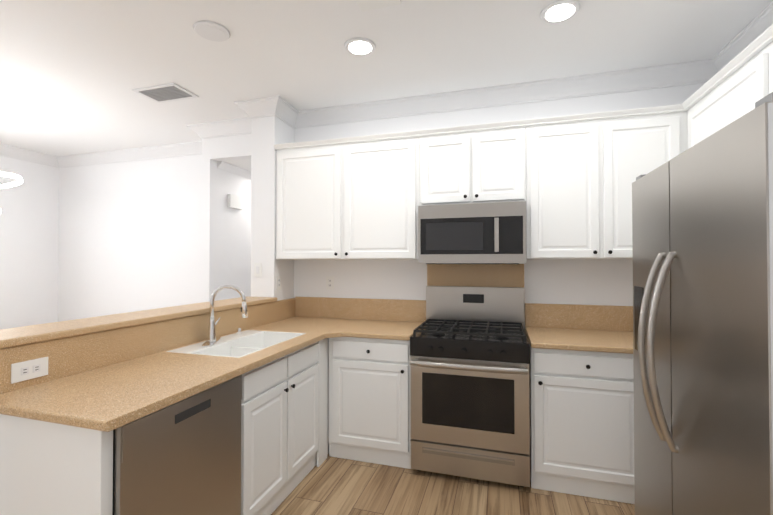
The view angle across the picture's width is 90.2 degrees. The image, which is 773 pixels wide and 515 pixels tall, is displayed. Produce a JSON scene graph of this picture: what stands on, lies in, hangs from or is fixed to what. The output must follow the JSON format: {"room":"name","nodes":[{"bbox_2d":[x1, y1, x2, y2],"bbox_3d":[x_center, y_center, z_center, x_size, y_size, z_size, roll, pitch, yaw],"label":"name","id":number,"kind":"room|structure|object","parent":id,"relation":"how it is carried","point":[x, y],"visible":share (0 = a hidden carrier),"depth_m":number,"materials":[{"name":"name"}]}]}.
{"room":"kitchen","nodes":[
{"label":"kitchen","id":0,"kind":"room"},
{"bbox_2d":[0,156,59,328],"bbox_3d":[-5.147,0.056,2.474,0.100,2.780,5.650,0,-1,17],"label":"wall","id":1,"kind":"structure","parent":0,"point":[29,236],"depth_m":4.75,"materials":[{"name":"white paint"}]},
{"bbox_2d":[0,143,55,167],"bbox_3d":[-5.051,-1.273,2.463,0.100,0.122,5.450,0,-1,17],"label":"crown molding","id":2,"kind":"structure","parent":1,"relation":"attached to","point":[9,151],"depth_m":4.70,"materials":[{"name":"white"}]},
{"bbox_2d":[58,155,201,321],"bbox_3d":[-3.061,0.086,4.748,2.800,2.780,0.100,0,-1,17],"label":"wall","id":3,"kind":"structure","parent":0,"point":[130,236],"depth_m":4.73,"materials":[{"name":"white paint"}]},
{"bbox_2d":[56,141,201,167],"bbox_3d":[-2.984,-1.245,4.638,2.580,0.122,0.100,0,-1,17],"label":"crown molding","id":4,"kind":"structure","parent":3,"relation":"attached to","point":[187,148],"depth_m":4.67,"materials":[{"name":"white"}]},
{"bbox_2d":[201,138,250,302],"bbox_3d":[-1.571,0.085,4.669,0.100,2.780,1.700,0,-1,17],"label":"wall","id":5,"kind":"structure","parent":0,"point":[225,245],"depth_m":4.03,"materials":[{"name":"white paint"}]},
{"bbox_2d":[217,161,250,179],"bbox_3d":[-1.179,-0.940,4.565,0.720,0.073,1.500,0,-1,17],"label":"crown molding","id":6,"kind":"structure","parent":5,"relation":"attached to","point":[230,168],"depth_m":4.15,"materials":[{"name":"white"}]},
{"bbox_2d":[227,194,242,209],"bbox_3d":[-1.642,-0.602,4.183,0.043,0.140,0.210,0,-1,17],"label":"door chime","id":7,"kind":"object","parent":5,"relation":"attached to","point":[234,202],"visible":1,"depth_m":4.15,"materials":[{"name":"white plastic"}]},
{"bbox_2d":[223,159,250,170],"bbox_3d":[-1.179,-1.007,4.566,0.720,0.060,1.500,0,-1,17],"label":"ceiling","id":8,"kind":"structure","parent":0,"point":[245,164],"depth_m":4.03,"materials":[{"name":"white paint"}]},
{"bbox_2d":[251,116,294,300],"bbox_3d":[-0.999,0.070,3.492,0.230,2.780,0.430,0,-1,17],"label":"column","id":9,"kind":"structure","parent":0,"point":[267,133],"depth_m":3.30,"materials":[{"name":"white paint"}]},
{"bbox_2d":[254,263,261,276],"bbox_3d":[-1.100,0.107,3.291,0.075,0.120,0.008,0,-1,17],"label":"light switch","id":10,"kind":"object","parent":9,"relation":"attached to","point":[257,269],"visible":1,"depth_m":3.29,"materials":[{"name":"white plastic"}]},
{"bbox_2d":[276,276,280,289],"bbox_3d":[-0.926,0.217,3.312,0.008,0.120,0.075,0,-1,17],"label":"outlet","id":11,"kind":"object","parent":9,"relation":"attached to","point":[278,282],"visible":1,"depth_m":3.30,"materials":[{"name":"white plastic"}]},
{"bbox_2d":[0,0,772,156],"bbox_3d":[-1.581,-1.379,2.030,7.400,0.080,7.000,0,-1,17],"label":"ceiling","id":12,"kind":"structure","parent":0,"point":[74,74],"depth_m":2.50,"materials":[{"name":"white paint"}]},
{"bbox_2d":[0,172,22,212],"bbox_3d":[-3.383,-0.800,2.977,0.839,1.052,0.836,0,-1,17],"label":"chandelier","id":13,"kind":"object","parent":12,"relation":"hanging from","point":[18,182],"visible":1,"depth_m":3.21,"materials":[{"name":"white"}]},
{"bbox_2d":[132,83,198,102],"bbox_3d":[-1.778,-1.320,3.103,0.410,0.009,0.255,0,-1,17],"label":"ceiling vent","id":14,"kind":"object","parent":12,"relation":"in","point":[169,92],"visible":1,"depth_m":3.09,"materials":[{"name":"white metal"}]},
{"bbox_2d":[193,21,229,41],"bbox_3d":[-1.029,-1.330,2.272,0.200,0.011,0.200,0,-1,17],"label":"recessed light","id":15,"kind":"object","parent":12,"relation":"in","point":[212,31],"visible":1,"depth_m":2.26,"materials":[{"name":"white plastic"}]},
{"bbox_2d":[232,95,287,124],"bbox_3d":[-1.073,-1.263,3.260,0.430,0.122,0.110,0,-1,17],"label":"crown molding","id":16,"kind":"structure","parent":12,"relation":"attached to","point":[276,106],"depth_m":3.26,"materials":[{"name":"white"}]},
{"bbox_2d":[344,37,375,55],"bbox_3d":[-0.167,-1.328,2.432,0.200,0.011,0.200,0,-1,17],"label":"recessed light","id":17,"kind":"object","parent":12,"relation":"in","point":[359,46],"visible":1,"depth_m":2.41,"materials":[{"name":"white plastic"}]},
{"bbox_2d":[540,0,579,22],"bbox_3d":[0.942,-1.332,2.091,0.200,0.011,0.200,0,-1,17],"label":"recessed light","id":18,"kind":"object","parent":12,"relation":"in","point":[558,11],"visible":0.98,"depth_m":2.08,"materials":[{"name":"white plastic"}]},
{"bbox_2d":[271,453,634,514],"bbox_3d":[-1.581,1.470,1.993,7.400,0.060,7.000,0,-1,17],"label":"floor","id":19,"kind":"structure","parent":0,"point":[329,485],"depth_m":2.33,"materials":[{"name":"brown wood"}]},
{"bbox_2d":[112,375,241,514],"bbox_3d":[-1.075,0.997,1.644,0.612,0.878,0.616,0,-1,17],"label":"dishwasher","id":20,"kind":"object","parent":19,"relation":"on","point":[182,457],"visible":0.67,"depth_m":1.52,"materials":[{"name":"grey metal"}]},
{"bbox_2d":[248,338,328,464],"bbox_3d":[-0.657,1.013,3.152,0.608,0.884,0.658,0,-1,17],"label":"base cabinet","id":21,"kind":"object","parent":19,"relation":"on","point":[288,394],"depth_m":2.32,"materials":[{"name":"white wood"}]},
{"bbox_2d":[0,318,359,431],"bbox_3d":[-0.845,0.542,2.360,0.660,0.034,2.251,0,-1,17],"label":"countertop","id":22,"kind":"structure","parent":21,"relation":"on","point":[111,397],"depth_m":1.55,"materials":[{"name":"beige stone"}]},
{"bbox_2d":[0,297,295,393],"bbox_3d":[-1.170,0.454,2.457,0.025,0.214,2.250,0,-1,17],"label":"backsplash","id":23,"kind":"structure","parent":22,"relation":"on","point":[69,356],"depth_m":1.93,"materials":[{"name":"beige stone"}]},
{"bbox_2d":[11,357,47,383],"bbox_3d":[-1.427,0.449,1.543,0.008,0.075,0.125,0,-1,17],"label":"outlet","id":24,"kind":"object","parent":23,"relation":"attached to","point":[28,370],"visible":1,"depth_m":1.54,"materials":[{"name":"white plastic"}]},
{"bbox_2d":[202,285,247,346],"bbox_3d":[-1.030,0.348,2.377,0.272,0.357,0.242,0,-1,17],"label":"faucet","id":25,"kind":"object","parent":22,"relation":"on","point":[212,339],"visible":1,"depth_m":2.39,"materials":[{"name":"silver metal"}]},
{"bbox_2d":[166,330,305,357],"bbox_3d":[-0.898,0.615,2.422,0.483,0.172,0.723,0,-1,17],"label":"sink","id":26,"kind":"object","parent":22,"relation":"in","point":[244,343],"visible":0.19,"depth_m":2.46,"materials":[{"name":"white ceramic"}]},
{"bbox_2d":[250,317,335,328],"bbox_3d":[-0.698,0.552,3.115,0.450,0.034,0.721,0,-1,17],"label":"countertop","id":27,"kind":"structure","parent":21,"relation":"on","point":[294,322],"depth_m":3.12,"materials":[{"name":"beige stone"}]},
{"bbox_2d":[328,337,410,468],"bbox_3d":[-0.049,1.011,2.979,0.616,0.884,0.641,0,-1,17],"label":"base cabinet","id":28,"kind":"object","parent":19,"relation":"on","point":[369,400],"visible":0.88,"depth_m":2.70,"materials":[{"name":"white wood"}]},
{"bbox_2d":[328,319,422,340],"bbox_3d":[-0.040,0.549,2.923,0.562,0.034,0.714,0,-1,17],"label":"countertop","id":29,"kind":"structure","parent":28,"relation":"on","point":[375,329],"depth_m":2.80,"materials":[{"name":"beige stone"}]},
{"bbox_2d":[410,286,529,486],"bbox_3d":[0.596,0.839,2.724,0.750,1.222,0.723,0,-1,17],"label":"range","id":30,"kind":"object","parent":19,"relation":"on","point":[469,365],"visible":1,"depth_m":2.48,"materials":[{"name":"grey metal"}]},
{"bbox_2d":[525,331,634,503],"bbox_3d":[1.281,1.006,2.595,0.618,0.884,0.616,0,-1,17],"label":"base cabinet","id":31,"kind":"object","parent":19,"relation":"on","point":[581,423],"visible":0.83,"depth_m":2.29,"materials":[{"name":"white wood"}]},
{"bbox_2d":[525,327,632,353],"bbox_3d":[1.594,0.544,2.486,1.283,0.034,0.616,0,-1,17],"label":"countertop","id":32,"kind":"structure","parent":31,"relation":"on","point":[586,340],"depth_m":2.47,"materials":[{"name":"beige stone"}]},
{"bbox_2d":[632,92,772,514],"bbox_3d":[1.360,0.531,1.183,0.964,1.798,0.922,0,-1,17],"label":"refrigerator","id":33,"kind":"object","parent":19,"relation":"on","point":[702,227],"visible":1,"depth_m":1.11,"materials":[{"name":"grey metal"}]},
{"bbox_2d":[210,83,704,328],"bbox_3d":[0.333,0.067,3.267,4.350,2.780,0.100,0,-1,17],"label":"wall","id":34,"kind":"structure","parent":0,"point":[583,281],"depth_m":3.11,"materials":[{"name":"white paint"}]},
{"bbox_2d":[186,119,250,138],"bbox_3d":[-1.533,-1.256,3.731,0.920,0.122,0.110,0,-1,17],"label":"crown molding","id":35,"kind":"structure","parent":34,"relation":"attached to","point":[223,128],"depth_m":3.76,"materials":[{"name":"white"}]},
{"bbox_2d":[273,138,344,259],"bbox_3d":[-0.605,-0.466,3.328,0.617,0.968,0.328,0,-1,17],"label":"upper cabinet","id":36,"kind":"object","parent":34,"relation":"attached to","point":[310,175],"depth_m":3.17,"materials":[{"name":"white wood"}]},
{"bbox_2d":[326,276,333,289],"bbox_3d":[-0.508,0.229,3.457,0.075,0.120,0.008,0,-1,17],"label":"electrical outlet","id":37,"kind":"object","parent":34,"relation":"attached to","point":[329,282],"visible":1,"depth_m":3.46,"materials":[{"name":"white plastic"}]},
{"bbox_2d":[341,130,420,259],"bbox_3d":[-0.008,-0.468,3.150,0.629,0.968,0.328,0,-1,17],"label":"upper cabinet","id":38,"kind":"object","parent":34,"relation":"attached to","point":[383,171],"depth_m":2.99,"materials":[{"name":"white wood"}]},
{"bbox_2d":[421,125,472,205],"bbox_3d":[0.478,-0.670,3.007,0.381,0.569,0.328,0,-1,17],"label":"upper cabinet","id":39,"kind":"object","parent":34,"relation":"attached to","point":[447,152],"depth_m":2.85,"materials":[{"name":"white wood"}]},
{"bbox_2d":[296,264,632,331],"bbox_3d":[0.722,0.309,3.082,3.294,0.519,0.020,0,-1,17],"label":"backsplash","id":40,"kind":"structure","parent":34,"relation":"attached to","point":[564,316],"depth_m":3.08,"materials":[{"name":"beige stone"}]},
{"bbox_2d":[284,59,711,128],"bbox_3d":[0.652,-1.265,3.080,3.180,0.122,0.110,0,-1,17],"label":"crown molding","id":41,"kind":"structure","parent":34,"relation":"attached to","point":[645,78],"depth_m":2.98,"materials":[{"name":"white"}]},
{"bbox_2d":[473,119,528,203],"bbox_3d":[0.841,-0.671,2.899,0.377,0.569,0.328,0,-1,17],"label":"upper cabinet","id":42,"kind":"object","parent":34,"relation":"attached to","point":[500,149],"depth_m":2.74,"materials":[{"name":"white wood"}]},
{"bbox_2d":[418,201,526,263],"bbox_3d":[0.644,-0.165,2.897,0.750,0.430,0.427,0,-1,17],"label":"microwave","id":43,"kind":"object","parent":42,"relation":"attached to","point":[484,233],"visible":1,"depth_m":2.72,"materials":[{"name":"grey metal"}]},
{"bbox_2d":[526,112,604,258],"bbox_3d":[1.248,-0.473,2.775,0.468,0.968,0.328,0,-1,17],"label":"upper cabinet","id":44,"kind":"object","parent":34,"relation":"attached to","point":[569,179],"depth_m":2.61,"materials":[{"name":"white wood"}]},
{"bbox_2d":[605,104,684,258],"bbox_3d":[1.685,-0.475,2.645,0.443,0.968,0.328,0,-1,17],"label":"upper cabinet","id":45,"kind":"object","parent":34,"relation":"attached to","point":[638,141],"depth_m":2.51,"materials":[{"name":"white wood"}]},
{"bbox_2d":[681,28,768,150],"bbox_3d":[1.932,-0.483,1.993,0.347,0.968,0.817,0,-1,17],"label":"upper cabinet","id":46,"kind":"object","parent":34,"relation":"attached to","point":[733,92],"depth_m":1.95,"materials":[{"name":"white wood"}]},
{"bbox_2d":[704,1,772,82],"bbox_3d":[1.545,-1.301,0.263,0.100,0.122,5.000,0,-1,17],"label":"crown molding","id":47,"kind":"structure","parent":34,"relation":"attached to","point":[764,19],"depth_m":2.28,"materials":[{"name":"white"}]},
{"bbox_2d":[769,24,772,93],"bbox_3d":[1.746,-0.687,1.372,0.347,0.577,0.481,0,-1,17],"label":"upper cabinet","id":48,"kind":"object","parent":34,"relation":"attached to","point":[771,27],"depth_m":1.67,"materials":[{"name":"white wood"}]},
{"bbox_3d":[-1.350,0.901,2.302,0.230,1.086,2.030,0,-1,17],"label":"wall","id":49,"kind":"structure","parent":0,"visible":0},
{"bbox_2d":[0,296,276,348],"bbox_3d":[-1.349,0.339,2.308,0.303,0.033,2.027,0,-1,17],"label":"countertop","id":50,"kind":"structure","parent":49,"relation":"on","point":[17,336],"depth_m":1.92,"materials":[{"name":"beige stone"}]}
]}

